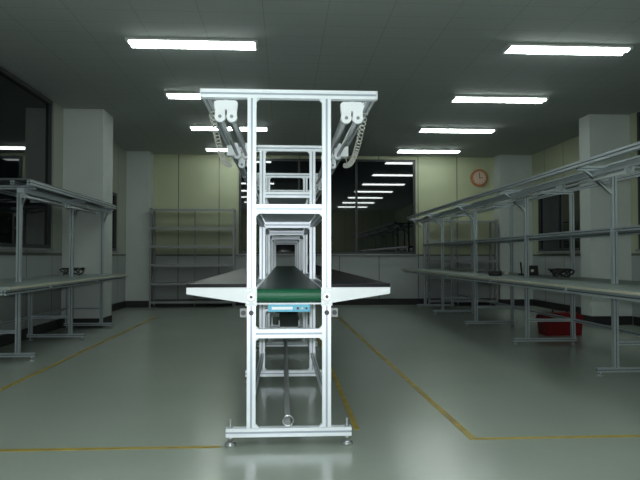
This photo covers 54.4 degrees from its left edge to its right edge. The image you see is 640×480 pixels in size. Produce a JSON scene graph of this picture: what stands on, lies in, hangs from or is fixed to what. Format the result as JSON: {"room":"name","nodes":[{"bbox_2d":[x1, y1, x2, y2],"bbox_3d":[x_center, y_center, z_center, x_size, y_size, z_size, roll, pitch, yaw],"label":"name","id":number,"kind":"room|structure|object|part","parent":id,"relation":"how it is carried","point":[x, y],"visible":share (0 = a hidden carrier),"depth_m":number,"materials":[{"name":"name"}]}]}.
{"room":"factory floor","nodes":[
{"label":"factory floor","id":0,"kind":"room"},
{"bbox_2d":[0,102,126,334],"bbox_3d":[-3.812,-0.460,5.303,0.200,3.370,17.000,0,-2,-3],"label":"wall","id":1,"kind":"structure","parent":0,"point":[34,263],"depth_m":9.23,"materials":[{"name":"grey paint"}]},
{"bbox_2d":[0,66,53,250],"bbox_3d":[-3.728,-0.994,6.375,0.090,2.165,5.260,0,-2,-3],"label":"window","id":2,"kind":"structure","parent":1,"relation":"in","point":[26,115],"depth_m":8.12,"materials":[{"name":"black glass"}]},
{"bbox_2d":[0,301,125,346],"bbox_3d":[-3.693,1.149,5.066,0.015,0.140,16.600,0,-2,-3],"label":"baseboard","id":3,"kind":"structure","parent":1,"relation":"attached to","point":[5,339],"depth_m":8.67,"materials":[{"name":"black"}]},
{"bbox_2d":[112,192,117,252],"bbox_3d":[-4.031,-0.361,11.601,0.090,1.185,1.760,0,-2,-3],"label":"window","id":4,"kind":"structure","parent":1,"relation":"in","point":[114,213],"depth_m":12.39,"materials":[{"name":"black glass"}]},
{"bbox_2d":[0,304,639,479],"bbox_3d":[0.755,1.281,5.520,9.350,0.100,17.400,0,-2,-3],"label":"floor","id":5,"kind":"structure","parent":0,"point":[177,377],"depth_m":4.56,"materials":[{"name":"grey concrete"}]},
{"bbox_2d":[0,178,127,360],"bbox_3d":[-3.300,0.343,7.475,0.936,1.882,4.120,0,-2,-3],"label":"bench","id":6,"kind":"object","parent":5,"relation":"on","point":[25,189],"visible":1,"depth_m":7.53,"materials":[{"name":"metal"}]},
{"bbox_3d":[-3.257,0.343,6.506,0.890,1.830,0.060,0,-2,-3],"label":"frame","id":7,"kind":"part","parent":6,"relation":"part of","materials":[{"name":"metal"}]},
{"bbox_3d":[-3.350,0.387,8.113,0.890,1.830,0.060,0,-2,-3],"label":"frame","id":8,"kind":"part","parent":6,"relation":"part of","materials":[{"name":"metal"}]},
{"bbox_2d":[59,267,84,274],"bbox_3d":[-3.489,0.443,8.787,0.305,0.107,0.557,0,-2,-3],"label":"power cable","id":9,"kind":"object","parent":6,"relation":"on","point":[75,268],"visible":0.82,"depth_m":8.70,"materials":[{"name":"black plastic"}]},
{"bbox_3d":[-3.428,0.424,9.470,0.890,1.830,0.060,0,-2,-3],"label":"frame","id":10,"kind":"part","parent":6,"relation":"part of","materials":[{"name":"metal"}]},
{"bbox_2d":[61,109,112,327],"bbox_3d":[-3.669,-0.337,9.836,0.634,3.370,0.562,0,-2,-3],"label":"structural column","id":11,"kind":"structure","parent":5,"relation":"on","point":[87,133],"depth_m":9.59,"materials":[{"name":"paint"}]},
{"bbox_2d":[125,151,153,306],"bbox_3d":[-3.942,-0.234,13.600,0.524,3.370,0.412,0,-2,-3],"label":"structural column","id":12,"kind":"structure","parent":5,"relation":"on","point":[139,164],"depth_m":13.41,"materials":[{"name":"paint"}]},
{"bbox_2d":[149,208,235,307],"bbox_3d":[-2.745,0.384,13.498,1.800,2.130,0.442,0,-2,-3],"label":"storage shelf","id":13,"kind":"object","parent":5,"relation":"on","point":[154,227],"visible":0.9,"depth_m":13.30,"materials":[{"name":"silver metal"}]},
{"bbox_2d":[186,88,389,447],"bbox_3d":[-0.438,0.276,8.090,1.172,2.050,9.081,0,-2,-3],"label":"conveyor","id":14,"kind":"object","parent":5,"relation":"on","point":[286,217],"visible":1,"depth_m":3.62,"materials":[{"name":"metal"}]},
{"bbox_3d":[-0.685,-0.674,4.403,0.042,0.251,1.106,0,-2,-2],"label":"coiled cord","id":15,"kind":"part","parent":14,"relation":"part of","materials":[{"name":"grey plastic"}]},
{"bbox_2d":[214,100,246,158],"bbox_3d":[-0.586,-0.730,4.303,0.136,0.126,1.404,0,-2,-3],"label":"bracket","id":16,"kind":"object","parent":14,"relation":"attached to","point":[223,108],"depth_m":3.81,"materials":[{"name":"grey"}]},
{"bbox_2d":[227,145,234,156],"bbox_3d":[-0.706,-0.705,4.954,0.060,0.080,0.100,0,-2,-3],"label":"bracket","id":17,"kind":"object","parent":14,"relation":"attached to","point":[230,152],"depth_m":4.90,"materials":[{"name":"white paint"}]},
{"bbox_2d":[256,179,259,200],"bbox_3d":[-0.799,-0.629,7.980,0.136,0.126,1.404,0,-2,-3],"label":"light","id":18,"kind":"object","parent":14,"relation":"attached to","point":[257,187],"depth_m":8.19,"materials":[{"name":"grey"}]},
{"bbox_3d":[-0.595,0.350,10.793,1.170,2.050,0.063,0,-2,-3],"label":"frame","id":19,"kind":"part","parent":14,"relation":"part of","materials":[{"name":"metal"}]},
{"bbox_3d":[-0.387,0.252,7.200,1.170,2.050,0.063,0,-2,-3],"label":"frame","id":20,"kind":"part","parent":14,"relation":"part of","materials":[{"name":"metal"}]},
{"bbox_3d":[-0.283,0.203,5.404,1.170,2.050,0.063,0,-2,-3],"label":"frame","id":21,"kind":"part","parent":14,"relation":"part of","materials":[{"name":"metal"}]},
{"bbox_3d":[-0.699,0.399,12.589,1.170,2.050,0.063,0,-2,-3],"label":"frame","id":22,"kind":"part","parent":14,"relation":"part of","materials":[{"name":"metal"}]},
{"bbox_2d":[279,312,298,327],"bbox_3d":[-0.441,0.615,8.119,0.120,0.045,9.000,0,-2,-3],"label":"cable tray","id":23,"kind":"object","parent":14,"relation":"on","point":[286,319],"depth_m":4.00,"materials":[{"name":"metal"}]},
{"bbox_3d":[-0.491,0.301,8.997,1.170,2.050,0.063,0,-2,-3],"label":"frame","id":24,"kind":"part","parent":14,"relation":"part of","materials":[{"name":"metal"}]},
{"bbox_2d":[257,191,321,235],"bbox_3d":[-0.441,-0.215,8.142,0.380,0.271,9.000,0,-2,-3],"label":"shelf","id":25,"kind":"object","parent":14,"relation":"attached to","point":[274,198],"depth_m":5.39,"materials":[{"name":"white metal"}]},
{"bbox_2d":[315,155,335,185],"bbox_3d":[0.040,-0.677,6.226,0.136,0.126,1.404,0,-2,-3],"label":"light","id":26,"kind":"object","parent":14,"relation":"attached to","point":[318,178],"depth_m":6.30,"materials":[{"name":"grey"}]},
{"bbox_2d":[340,147,347,158],"bbox_3d":[0.192,-0.704,5.005,0.060,0.080,0.100,0,-2,-3],"label":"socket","id":27,"kind":"object","parent":14,"relation":"attached to","point":[344,154],"depth_m":4.96,"materials":[{"name":"white paint"}]},
{"bbox_2d":[331,102,363,159],"bbox_3d":[0.148,-0.729,4.345,0.136,0.126,1.404,0,-2,-3],"label":"light","id":28,"kind":"object","parent":14,"relation":"attached to","point":[348,110],"depth_m":3.81,"materials":[{"name":"grey"}]},
{"bbox_3d":[0.235,-0.673,4.455,0.043,0.251,1.107,0,-2,-5],"label":"coiled cord","id":29,"kind":"part","parent":14,"relation":"part of","materials":[{"name":"grey plastic"}]},
{"bbox_2d":[0,312,639,451],"bbox_3d":[0.316,1.303,8.189,6.220,0.002,9.220,0,-2,-3],"label":"tape","id":30,"kind":"object","parent":5,"relation":"on","point":[449,417],"visible":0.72,"depth_m":4.08,"materials":[{"name":"yellow plastic"}]},
{"bbox_2d":[426,220,497,306],"bbox_3d":[3.128,0.509,13.869,1.550,1.900,0.452,0,-2,-3],"label":"storage shelf","id":31,"kind":"object","parent":5,"relation":"on","point":[429,241],"visible":0.68,"depth_m":13.67,"materials":[{"name":"silver metal"}]},
{"bbox_2d":[493,155,532,305],"bbox_3d":[4.363,-0.221,14.081,0.762,3.370,0.412,0,-2,-3],"label":"structural column","id":32,"kind":"structure","parent":5,"relation":"on","point":[507,169],"depth_m":13.89,"materials":[{"name":"paint"}]},
{"bbox_2d":[401,141,639,376],"bbox_3d":[2.572,0.344,8.557,1.136,1.940,9.600,0,-2,-3],"label":"bench","id":33,"kind":"object","parent":5,"relation":"on","point":[613,288],"visible":1,"depth_m":7.44,"materials":[{"name":"metal"}]},
{"bbox_3d":[2.313,0.489,13.247,1.090,1.905,0.060,0,-2,-3],"label":"frame","id":34,"kind":"part","parent":33,"relation":"part of","materials":[{"name":"metal"}]},
{"bbox_3d":[2.397,0.450,11.800,1.090,1.905,0.060,0,-2,-3],"label":"frame","id":35,"kind":"part","parent":33,"relation":"part of","materials":[{"name":"metal"}]},
{"bbox_3d":[2.515,0.394,9.755,1.090,1.905,0.060,0,-2,-3],"label":"frame","id":36,"kind":"part","parent":33,"relation":"part of","materials":[{"name":"metal"}]},
{"bbox_2d":[488,270,503,275],"bbox_3d":[2.318,0.426,8.006,0.285,0.069,0.234,0,-2,-3],"label":"drill","id":37,"kind":"object","parent":33,"relation":"on","point":[490,272],"visible":0.99,"depth_m":8.05,"materials":[{"name":"black plastic"}]},
{"bbox_2d":[518,262,538,274],"bbox_3d":[2.764,0.381,8.302,0.260,0.178,0.188,0,-2,-3],"label":"station","id":38,"kind":"object","parent":33,"relation":"on","point":[533,269],"visible":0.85,"depth_m":8.26,"materials":[{"name":"black plastic"}]},
{"bbox_3d":[2.634,0.338,7.709,1.090,1.905,0.060,0,-2,-3],"label":"frame","id":39,"kind":"part","parent":33,"relation":"part of","materials":[{"name":"metal"}]},
{"bbox_2d":[548,268,574,277],"bbox_3d":[2.832,0.388,7.315,0.259,0.108,0.465,0,-2,-3],"label":"air hose","id":40,"kind":"object","parent":33,"relation":"on","point":[558,270],"visible":1,"depth_m":7.25,"materials":[{"name":"black plastic"}]},
{"bbox_3d":[2.752,0.282,5.663,1.090,1.905,0.060,0,-2,-3],"label":"frame","id":41,"kind":"part","parent":33,"relation":"part of","materials":[{"name":"metal"}]},
{"bbox_2d":[536,307,583,335],"bbox_3d":[3.343,1.124,8.675,0.560,0.387,0.290,0,-2,-3],"label":"toolbox","id":42,"kind":"object","parent":5,"relation":"on","point":[544,328],"visible":0.79,"depth_m":8.55,"materials":[{"name":"plastic"}]},
{"bbox_2d":[579,114,632,324],"bbox_3d":[4.633,-0.329,10.116,0.682,3.370,0.362,0,-2,-3],"label":"structural column","id":43,"kind":"structure","parent":5,"relation":"on","point":[598,133],"depth_m":9.96,"materials":[{"name":"paint"}]},
{"bbox_2d":[0,0,639,156],"bbox_3d":[0.755,-2.188,5.615,9.350,0.100,17.400,0,-2,-3],"label":"ceiling","id":44,"kind":"structure","parent":0,"point":[417,55],"depth_m":7.44,"materials":[{"name":"paint"}]},
{"bbox_2d":[164,92,200,98],"bbox_3d":[-1.477,-2.027,8.788,1.380,0.047,0.240,0,-2,-3],"label":"fluorescent ceiling light","id":45,"kind":"object","parent":44,"relation":"attached to","point":[169,95],"visible":0.39,"depth_m":8.69,"materials":[{"name":"white plastic"}]},
{"bbox_2d":[125,37,258,50],"bbox_3d":[-1.353,-2.086,6.642,1.380,0.047,0.240,0,-2,-3],"label":"fluorescent ceiling light","id":46,"kind":"object","parent":44,"relation":"attached to","point":[132,42],"visible":1,"depth_m":6.58,"materials":[{"name":"white plastic"}]},
{"bbox_2d":[189,125,217,129],"bbox_3d":[-2.030,-1.973,10.791,0.489,0.047,0.349,0,-2,-3],"label":"fluorescent ceiling light","id":47,"kind":"object","parent":44,"relation":"attached to","point":[192,127],"depth_m":10.88,"materials":[{"name":"white plastic"}]},
{"bbox_2d":[205,148,226,150],"bbox_3d":[-1.731,-1.907,13.179,1.380,0.047,0.240,0,-2,-3],"label":"fluorescent ceiling light","id":48,"kind":"object","parent":44,"relation":"attached to","point":[206,149],"visible":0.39,"depth_m":13.08,"materials":[{"name":"white plastic"}]},
{"bbox_2d":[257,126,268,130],"bbox_3d":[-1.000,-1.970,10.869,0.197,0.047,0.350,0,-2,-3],"label":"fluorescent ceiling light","id":49,"kind":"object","parent":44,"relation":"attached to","point":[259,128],"depth_m":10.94,"materials":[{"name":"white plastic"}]},
{"bbox_2d":[395,149,461,152],"bbox_3d":[2.325,-1.902,13.364,1.380,0.047,0.240,0,-2,-3],"label":"fluorescent ceiling light","id":50,"kind":"object","parent":44,"relation":"attached to","point":[397,150],"visible":1,"depth_m":13.28,"materials":[{"name":"white plastic"}]},
{"bbox_2d":[417,128,496,132],"bbox_3d":[2.452,-1.962,11.168,1.380,0.047,0.240,0,-2,-3],"label":"fluorescent ceiling light","id":51,"kind":"object","parent":44,"relation":"attached to","point":[439,130],"visible":1,"depth_m":11.10,"materials":[{"name":"white plastic"}]},
{"bbox_2d":[449,95,548,102],"bbox_3d":[2.579,-2.022,8.973,1.380,0.047,0.240,0,-2,-3],"label":"fluorescent ceiling light","id":52,"kind":"object","parent":44,"relation":"attached to","point":[456,98],"visible":1,"depth_m":8.91,"materials":[{"name":"white plastic"}]},
{"bbox_2d":[501,43,632,55],"bbox_3d":[2.704,-2.081,6.827,1.380,0.047,0.240,0,-2,-3],"label":"fluorescent ceiling light","id":53,"kind":"object","parent":44,"relation":"attached to","point":[518,48],"visible":1,"depth_m":6.77,"materials":[{"name":"white plastic"}]},
{"bbox_2d":[153,154,493,298],"bbox_3d":[0.259,-0.219,14.150,9.350,3.370,0.200,0,-2,-3],"label":"wall","id":54,"kind":"structure","parent":0,"point":[181,181],"depth_m":13.97,"materials":[{"name":"beige paint"}]},
{"bbox_2d":[155,298,493,305],"bbox_3d":[0.140,1.393,13.991,7.700,0.140,0.015,0,-2,-3],"label":"baseboard","id":55,"kind":"structure","parent":54,"relation":"attached to","point":[403,301],"depth_m":14.04,"materials":[{"name":"black"}]},
{"bbox_2d":[237,158,416,254],"bbox_3d":[0.177,-0.740,14.014,4.050,2.175,0.090,0,-2,-3],"label":"window","id":56,"kind":"structure","parent":54,"relation":"in","point":[372,200],"depth_m":14.08,"materials":[{"name":"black glass"}]},
{"bbox_2d":[470,169,487,186],"bbox_3d":[3.646,-1.421,14.248,0.400,0.400,0.060,0,-2,-3],"label":"wall clock","id":57,"kind":"object","parent":54,"relation":"attached to","point":[479,177],"visible":1,"depth_m":14.22,"materials":[{"name":"brown plastic"}]},
{"bbox_2d":[532,111,639,316],"bbox_3d":[5.323,-0.446,5.832,0.200,3.370,17.000,0,-2,-3],"label":"wall","id":58,"kind":"structure","parent":0,"point":[564,153],"depth_m":12.38,"materials":[{"name":"beige paint"}]},
{"bbox_2d":[537,181,579,252],"bbox_3d":[4.817,-0.498,12.066,0.090,1.485,2.860,0,-2,-3],"label":"window","id":59,"kind":"structure","parent":58,"relation":"in","point":[553,212],"depth_m":12.60,"materials":[{"name":"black glass"}]},
{"bbox_2d":[533,299,639,325],"bbox_3d":[5.227,1.163,5.582,0.015,0.140,16.600,0,-2,-3],"label":"baseboard","id":60,"kind":"structure","parent":58,"relation":"attached to","point":[636,320],"depth_m":12.56,"materials":[{"name":"black"}]},
{"bbox_2d":[636,112,639,251],"bbox_3d":[5.097,-0.970,7.236,0.090,2.165,4.960,0,-2,-3],"label":"window","id":61,"kind":"structure","parent":58,"relation":"in","point":[638,113],"depth_m":9.65,"materials":[{"name":"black glass"}]}
]}

